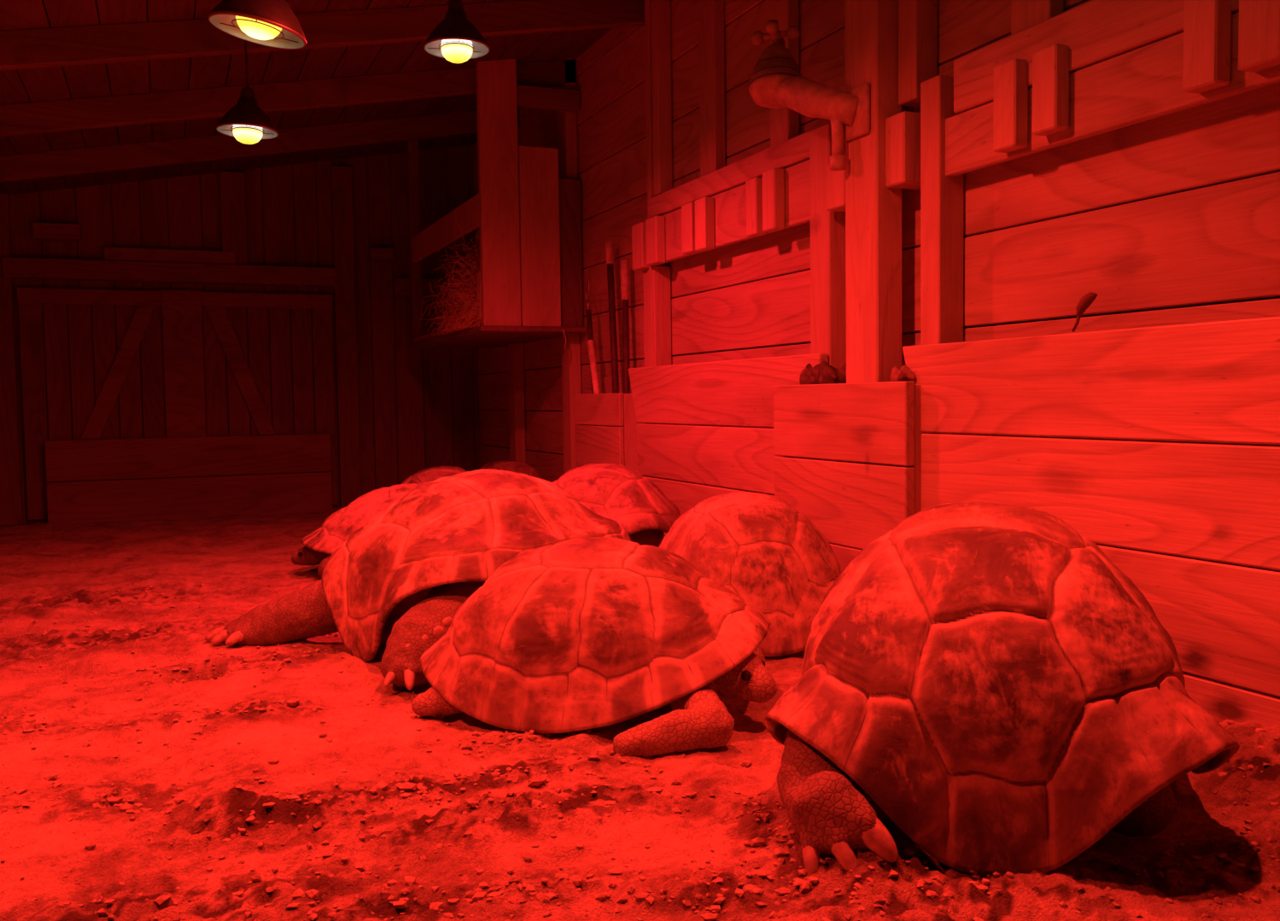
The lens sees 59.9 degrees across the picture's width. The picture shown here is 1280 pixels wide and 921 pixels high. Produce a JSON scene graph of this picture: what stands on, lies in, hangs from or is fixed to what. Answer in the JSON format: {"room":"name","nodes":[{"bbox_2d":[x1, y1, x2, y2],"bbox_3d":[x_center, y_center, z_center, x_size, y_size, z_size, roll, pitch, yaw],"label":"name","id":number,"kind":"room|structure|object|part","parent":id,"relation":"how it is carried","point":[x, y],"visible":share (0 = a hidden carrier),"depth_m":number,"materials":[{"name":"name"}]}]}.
{"room":"animal exhibit","nodes":[
{"label":"animal exhibit","id":0,"kind":"room"},
{"bbox_2d":[0,145,482,526],"bbox_3d":[-3.636,-1.170,8.256,5.100,3.200,0.150,-2,3,-23],"label":"wall","id":1,"kind":"structure","parent":0,"point":[401,412],"depth_m":8.72,"materials":[{"name":"brown wood"}]},
{"bbox_2d":[16,286,338,520],"bbox_3d":[-3.416,-0.443,8.365,2.180,1.670,0.060,-2,3,-23],"label":"door","id":2,"kind":"structure","parent":1,"relation":"in","point":[223,317],"depth_m":8.29,"materials":[{"name":"brown wood"}]},
{"bbox_3d":[-3.991,-1.189,8.067,0.940,0.110,0.025,-2,3,-23],"label":"rail","id":3,"kind":"part","parent":2,"relation":"part of","materials":[{"name":"brown wood"}]},
{"bbox_3d":[-3.425,-0.442,8.361,0.280,1.670,0.050,-2,3,-23],"label":"post","id":4,"kind":"part","parent":2,"relation":"part of","materials":[{"name":"brown wood"}]},
{"bbox_3d":[-2.862,-1.232,8.551,0.960,0.110,0.025,-2,3,-23],"label":"rail","id":5,"kind":"part","parent":2,"relation":"part of","materials":[{"name":"brown wood"}]},
{"bbox_2d":[0,0,644,195],"bbox_3d":[-1.533,-1.804,3.365,5.357,1.145,10.950,-2,3,-23],"label":"ceiling","id":6,"kind":"structure","parent":0,"point":[102,92],"depth_m":5.97,"materials":[{"name":"brown wood"}]},
{"bbox_2d":[216,40,279,144],"bbox_3d":[-1.760,-1.715,4.957,0.268,0.590,0.268,0,3,22],"label":"heat lamp","id":7,"kind":"object","parent":6,"relation":"hanging from","point":[246,121],"visible":0.99,"depth_m":4.92,"materials":[{"name":"metal"}]},
{"bbox_3d":[-1.759,-1.834,4.952,0.016,0.351,0.010,-2,3,-23],"label":"cord","id":8,"kind":"part","parent":7,"relation":"part of","materials":[{"name":"paint"}]},
{"bbox_3d":[-1.756,-1.546,4.968,0.264,0.146,0.264,0,3,-23],"label":"lamp shade","id":9,"kind":"part","parent":7,"relation":"part of","materials":[{"name":"paint"}]},
{"bbox_3d":[-1.757,-1.447,4.972,0.127,0.054,0.127,0,3,-23],"label":"bulb","id":10,"kind":"part","parent":7,"relation":"part of","materials":[{"name":"yellow glass"}]},
{"bbox_2d":[239,87,255,99],"bbox_3d":[-1.754,-1.619,4.965,0.066,0.090,0.066,0,3,-23],"label":"socket","id":11,"kind":"object","parent":7,"relation":"attached to","point":[246,92],"depth_m":4.94,"materials":[{"name":"paint"}]},
{"bbox_2d":[207,0,306,49],"bbox_3d":[-1.081,-1.540,3.111,0.263,0.714,0.268,0,3,7],"label":"heat lamp","id":12,"kind":"object","parent":6,"relation":"hanging from","point":[271,23],"visible":1,"depth_m":3.08,"materials":[{"name":"metal"}]},
{"bbox_3d":[-1.076,-1.219,3.129,0.127,0.054,0.127,9,3,-23],"label":"bulb","id":13,"kind":"part","parent":12,"relation":"part of","materials":[{"name":"yellow glass"}]},
{"bbox_2d":[423,0,490,63],"bbox_3d":[-0.746,-1.876,4.495,0.268,0.516,0.268,-2,3,-23],"label":"heat lamp","id":14,"kind":"object","parent":6,"relation":"hanging from","point":[456,39],"visible":1,"depth_m":4.46,"materials":[{"name":"metal"}]},
{"bbox_2d":[448,0,463,11],"bbox_3d":[-0.746,-1.817,4.499,0.066,0.090,0.066,-2,3,-23],"label":"socket","id":15,"kind":"object","parent":14,"relation":"attached to","point":[453,5],"depth_m":4.47,"materials":[{"name":"paint"}]},
{"bbox_3d":[-0.745,-1.745,4.503,0.264,0.146,0.264,-2,3,-23],"label":"lamp shade","id":16,"kind":"part","parent":14,"relation":"part of","materials":[{"name":"paint"}]},
{"bbox_3d":[-0.743,-1.646,4.508,0.127,0.054,0.127,-2,3,-23],"label":"bulb","id":17,"kind":"part","parent":14,"relation":"part of","materials":[{"name":"yellow glass"}]},
{"bbox_2d":[0,507,1279,920],"bbox_3d":[-1.535,0.662,3.514,5.100,0.180,10.800,-2,3,-23],"label":"floor","id":18,"kind":"structure","parent":0,"point":[228,553],"depth_m":2.31,"materials":[{"name":"brown soil"}]},
{"bbox_2d":[44,433,332,524],"bbox_3d":[-3.342,0.133,8.344,1.980,0.620,0.080,-2,3,-23],"label":"board","id":19,"kind":"object","parent":18,"relation":"on","point":[69,500],"visible":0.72,"depth_m":8.28,"materials":[{"name":"brown wood"}]},
{"bbox_2d":[291,483,421,578],"bbox_3d":[-1.149,0.330,5.530,1.150,0.436,0.776,-1,3,-8],"label":"giant tortoise","id":20,"kind":"object","parent":18,"relation":"on","point":[319,545],"visible":0.24,"depth_m":5.32},
{"bbox_2d":[204,469,631,690],"bbox_3d":[-0.684,0.351,3.943,1.357,0.636,1.162,-4,4,-43],"label":"giant tortoise","id":21,"kind":"object","parent":18,"relation":"on","point":[400,581],"visible":0.83,"depth_m":3.61},
{"bbox_2d":[401,466,467,484],"bbox_3d":[-1.151,0.257,6.458,0.718,0.456,0.907,-2,3,-13],"label":"giant tortoise","id":22,"kind":"object","parent":18,"relation":"on","point":[432,474],"visible":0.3,"depth_m":6.28},
{"bbox_2d":[477,460,545,480],"bbox_3d":[-0.897,0.212,7.402,0.657,0.429,0.940,-2,3,-20],"label":"giant tortoise","id":23,"kind":"object","parent":18,"relation":"on","point":[513,466],"visible":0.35,"depth_m":7.21},
{"bbox_2d":[411,537,777,757],"bbox_3d":[-0.131,0.456,3.007,0.978,0.474,0.840,-1,3,3],"label":"giant tortoise","id":24,"kind":"object","parent":18,"relation":"on","point":[579,634],"visible":0.99,"depth_m":2.81},
{"bbox_2d":[574,377,642,470],"bbox_3d":[-0.158,0.031,6.317,0.191,1.020,0.705,-2,3,-23],"label":"wooden panel","id":25,"kind":"object","parent":18,"relation":"on","point":[606,443],"visible":0.31,"depth_m":6.14,"materials":[{"name":"brown wood"}]},
{"bbox_2d":[582,274,597,426],"bbox_3d":[-0.283,-0.461,6.474,0.038,1.232,0.184,-3,4,-39],"label":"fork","id":26,"kind":"object","parent":25,"relation":"in","point":[588,309],"visible":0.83,"depth_m":6.45,"materials":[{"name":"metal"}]},
{"bbox_2d":[586,339,602,426],"bbox_3d":[-0.233,-0.266,6.371,0.038,0.858,0.218,-3,4,-33],"label":"wooden stick","id":27,"kind":"object","parent":25,"relation":"in","point":[590,342],"visible":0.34,"depth_m":6.39,"materials":[{"name":"brown wood"}]},
{"bbox_2d":[605,240,620,426],"bbox_3d":[-0.143,-0.536,6.246,0.047,1.406,0.225,-2,3,-14],"label":"handle","id":28,"kind":"object","parent":25,"relation":"in","point":[609,244],"visible":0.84,"depth_m":6.25,"materials":[{"name":"brown wood"}]},
{"bbox_2d":[620,260,630,393],"bbox_3d":[-0.074,-0.464,6.105,0.045,1.273,0.147,-1,3,-1],"label":"handle","id":29,"kind":"object","parent":25,"relation":"in","point":[624,264],"visible":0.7,"depth_m":6.10,"materials":[{"name":"brown wood"}]},
{"bbox_2d":[552,463,680,547],"bbox_3d":[-0.165,0.283,5.030,0.786,0.544,0.994,0,3,13],"label":"giant tortoise","id":30,"kind":"object","parent":18,"relation":"on","point":[620,493],"visible":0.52,"depth_m":4.73},
{"bbox_2d":[0,578,1279,920],"bbox_3d":[-0.750,0.647,3.512,3.264,0.178,4.700,-2,3,-23],"label":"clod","id":31,"kind":"object","parent":18,"relation":"on","point":[480,897],"visible":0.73,"depth_m":2.07,"materials":[{"name":"brown soil"}]},
{"bbox_2d":[658,492,840,656],"bbox_3d":[0.356,0.359,3.928,0.705,0.501,0.923,-1,3,-8],"label":"giant tortoise","id":32,"kind":"object","parent":18,"relation":"on","point":[759,547],"visible":0.76,"depth_m":3.58},
{"bbox_2d":[844,0,902,466],"bbox_3d":[0.822,-0.770,3.909,0.109,2.820,0.195,-2,3,-23],"label":"timber post","id":33,"kind":"object","parent":18,"relation":"on","point":[873,209],"visible":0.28,"depth_m":3.83,"materials":[{"name":"brown wood"}]},
{"bbox_2d":[748,19,870,170],"bbox_3d":[0.602,-1.340,4.005,0.205,0.613,0.555,-3,4,-31],"label":"faucet","id":34,"kind":"object","parent":33,"relation":"attached to","point":[776,80],"visible":1,"depth_m":3.98,"materials":[{"name":"metal"}]},
{"bbox_3d":[0.509,-1.601,4.171,0.025,0.107,0.039,0,3,7],"label":"stem","id":35,"kind":"part","parent":34,"relation":"part of","materials":[{"name":"grey metal"}]},
{"bbox_3d":[0.509,-1.599,4.172,0.153,0.072,0.154,-2,3,-23],"label":"knob","id":36,"kind":"part","parent":34,"relation":"part of","materials":[{"name":"grey metal"}]},
{"bbox_3d":[0.631,-1.291,3.988,0.121,0.238,0.403,-4,4,-40],"label":"arm","id":37,"kind":"part","parent":34,"relation":"part of"},
{"bbox_3d":[0.751,-1.212,3.871,0.020,0.170,0.160,-2,3,-23],"label":"mounting plate","id":38,"kind":"part","parent":34,"relation":"part of","materials":[{"name":"metal"}]},
{"bbox_2d":[764,502,1239,876],"bbox_3d":[0.740,0.417,2.450,0.862,0.650,1.282,0,3,12],"label":"giant tortoise","id":39,"kind":"object","parent":18,"relation":"on","point":[1008,696],"visible":1,"depth_m":1.98},
{"bbox_2d":[902,316,1279,727],"bbox_3d":[1.812,0.245,1.660,0.042,1.051,4.594,-2,3,-23],"label":"panel","id":40,"kind":"object","parent":18,"relation":"on","point":[1195,528],"visible":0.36,"depth_m":2.79,"materials":[{"name":"brown wood"}]},
{"bbox_2d":[1071,292,1097,332],"bbox_3d":[1.209,-0.404,3.018,0.032,0.104,0.077,-2,3,-23],"label":"dried leaf","id":41,"kind":"object","parent":40,"relation":"on","point":[1086,301],"visible":1,"depth_m":3.01,"materials":[{"name":"brown plant"}]},
{"bbox_2d":[473,0,1279,482],"bbox_3d":[0.710,-1.016,4.396,0.165,3.200,10.800,-2,3,-23],"label":"wall","id":42,"kind":"structure","parent":0,"point":[1157,200],"depth_m":3.71,"materials":[{"name":"brown wood"}]},
{"bbox_2d":[405,58,587,348],"bbox_3d":[-1.069,-1.676,7.663,0.675,1.695,2.140,-2,3,-23],"label":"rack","id":43,"kind":"object","parent":42,"relation":"attached to","point":[528,219],"visible":0.92,"depth_m":6.73,"materials":[{"name":"brown wood"}]},
{"bbox_3d":[-1.726,-1.704,8.501,0.080,1.613,0.080,-2,3,-23],"label":"post","id":44,"kind":"part","parent":43,"relation":"part of","materials":[{"name":"brown wood"}]},
{"bbox_3d":[-1.353,-1.561,7.604,0.030,0.190,2.035,-2,3,-23],"label":"rail","id":45,"kind":"part","parent":43,"relation":"part of","materials":[{"name":"brown wood"}]},
{"bbox_3d":[-1.343,-0.876,7.642,0.030,0.043,2.035,-2,3,-23],"label":"rail","id":46,"kind":"part","parent":43,"relation":"part of","materials":[{"name":"brown wood"}]},
{"bbox_2d":[420,217,521,336],"bbox_3d":[-1.094,-1.200,7.343,0.627,0.711,1.512,-2,4,-27],"label":"hay","id":47,"kind":"object","parent":43,"relation":"on","point":[465,310],"visible":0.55,"depth_m":6.97},
{"bbox_3d":[-0.849,-1.640,6.670,0.235,1.663,0.060,-2,3,-23],"label":"post","id":48,"kind":"part","parent":43,"relation":"part of","materials":[{"name":"brown wood"}]},
{"bbox_2d":[562,329,566,349],"bbox_3d":[-0.466,-0.751,6.799,0.032,0.139,0.016,1,4,30],"label":"strand","id":49,"kind":"object","parent":43,"relation":"hanging from","point":[563,330],"visible":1,"depth_m":6.79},
{"bbox_2d":[631,222,651,270],"bbox_3d":[0.008,-1.116,5.792,0.053,0.235,0.135,-2,3,-23],"label":"wooden block","id":50,"kind":"object","parent":42,"relation":"attached to","point":[639,247],"visible":0.86,"depth_m":5.76,"materials":[{"name":"brown wood"}]},
{"bbox_2d":[645,216,665,266],"bbox_3d":[0.078,-1.113,5.629,0.053,0.235,0.130,-2,3,-23],"label":"wooden block","id":51,"kind":"object","parent":42,"relation":"attached to","point":[655,226],"visible":1,"depth_m":5.58,"materials":[{"name":"brown wood"}]},
{"bbox_2d":[681,202,701,254],"bbox_3d":[0.242,-1.097,5.248,0.053,0.230,0.110,-2,3,-23],"label":"wooden block","id":52,"kind":"object","parent":42,"relation":"attached to","point":[687,210],"visible":0.8,"depth_m":5.22,"materials":[{"name":"brown wood"}]},
{"bbox_2d":[695,197,714,251],"bbox_3d":[0.298,-1.089,5.118,0.053,0.233,0.105,-2,3,-23],"label":"wooden block","id":53,"kind":"object","parent":42,"relation":"attached to","point":[704,207],"visible":1,"depth_m":5.08,"materials":[{"name":"brown wood"}]},
{"bbox_2d":[628,353,828,537],"bbox_3d":[0.332,0.075,5.099,0.041,1.051,1.888,-2,3,-23],"label":"panel","id":54,"kind":"object","parent":42,"relation":"attached to","point":[692,464],"visible":0.32,"depth_m":5.06,"materials":[{"name":"brown wood"}]},
{"bbox_2d":[745,177,766,237],"bbox_3d":[0.489,-1.066,4.675,0.053,0.235,0.090,-2,3,-23],"label":"wooden block","id":55,"kind":"object","parent":42,"relation":"attached to","point":[753,186],"visible":0.9,"depth_m":4.64,"materials":[{"name":"brown wood"}]},
{"bbox_2d":[762,167,784,232],"bbox_3d":[0.546,-1.064,4.542,0.053,0.245,0.100,-2,3,-23],"label":"wooden block","id":56,"kind":"object","parent":42,"relation":"attached to","point":[774,178],"visible":1,"depth_m":4.50,"materials":[{"name":"brown wood"}]},
{"bbox_2d":[826,163,845,211],"bbox_3d":[0.777,-1.016,4.109,0.134,0.170,0.120,-2,3,-23],"label":"wooden block","id":57,"kind":"object","parent":42,"relation":"attached to","point":[835,179],"visible":0.36,"depth_m":4.08,"materials":[{"name":"brown wood"}]},
{"bbox_2d":[773,381,930,573],"bbox_3d":[0.751,0.187,4.051,0.106,0.935,0.855,-2,3,-23],"label":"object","id":58,"kind":"structure","parent":42,"relation":"attached to","point":[852,505],"depth_m":3.93,"materials":[{"name":"brown wood"}]},
{"bbox_2d":[799,360,846,385],"bbox_3d":[0.686,-0.318,4.185,0.126,0.115,0.296,-2,3,-23],"label":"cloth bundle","id":59,"kind":"object","parent":58,"relation":"on","point":[821,373],"visible":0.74,"depth_m":4.08,"materials":[{"name":"brown fabric"}]},
{"bbox_2d":[890,365,915,381],"bbox_3d":[0.890,-0.280,3.737,0.090,0.079,0.163,-2,3,-23],"label":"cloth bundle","id":60,"kind":"object","parent":58,"relation":"on","point":[904,374],"visible":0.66,"depth_m":3.69,"materials":[{"name":"beige fabric"}]},
{"bbox_2d":[885,111,920,189],"bbox_3d":[0.920,-1.052,3.774,0.134,0.235,0.105,-2,3,-23],"label":"wooden block","id":61,"kind":"object","parent":42,"relation":"attached to","point":[903,130],"visible":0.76,"depth_m":3.72,"materials":[{"name":"brown wood"}]},
{"bbox_2d":[993,58,1028,152],"bbox_3d":[1.092,-1.044,3.271,0.053,0.250,0.095,-2,3,-23],"label":"wooden block","id":62,"kind":"object","parent":42,"relation":"attached to","point":[1010,100],"visible":1,"depth_m":3.24,"materials":[{"name":"brown wood"}]},
{"bbox_2d":[1032,43,1069,135],"bbox_3d":[1.155,-1.041,3.124,0.053,0.230,0.095,-2,3,-23],"label":"wooden block","id":63,"kind":"object","parent":42,"relation":"attached to","point":[1050,71],"visible":1,"depth_m":3.09,"materials":[{"name":"brown wood"}]},
{"bbox_2d":[1182,0,1231,93],"bbox_3d":[1.356,-1.040,2.654,0.053,0.295,0.095,-2,3,-23],"label":"wooden block","id":64,"kind":"object","parent":42,"relation":"attached to","point":[1206,23],"visible":1,"depth_m":2.63,"materials":[{"name":"brown wood"}]},
{"bbox_2d":[1238,0,1279,72],"bbox_3d":[1.421,-1.038,2.503,0.053,0.285,0.125,-2,3,-23],"label":"wooden block","id":65,"kind":"object","parent":42,"relation":"attached to","point":[1259,28],"visible":1,"depth_m":2.50,"materials":[{"name":"brown wood"}]}
]}

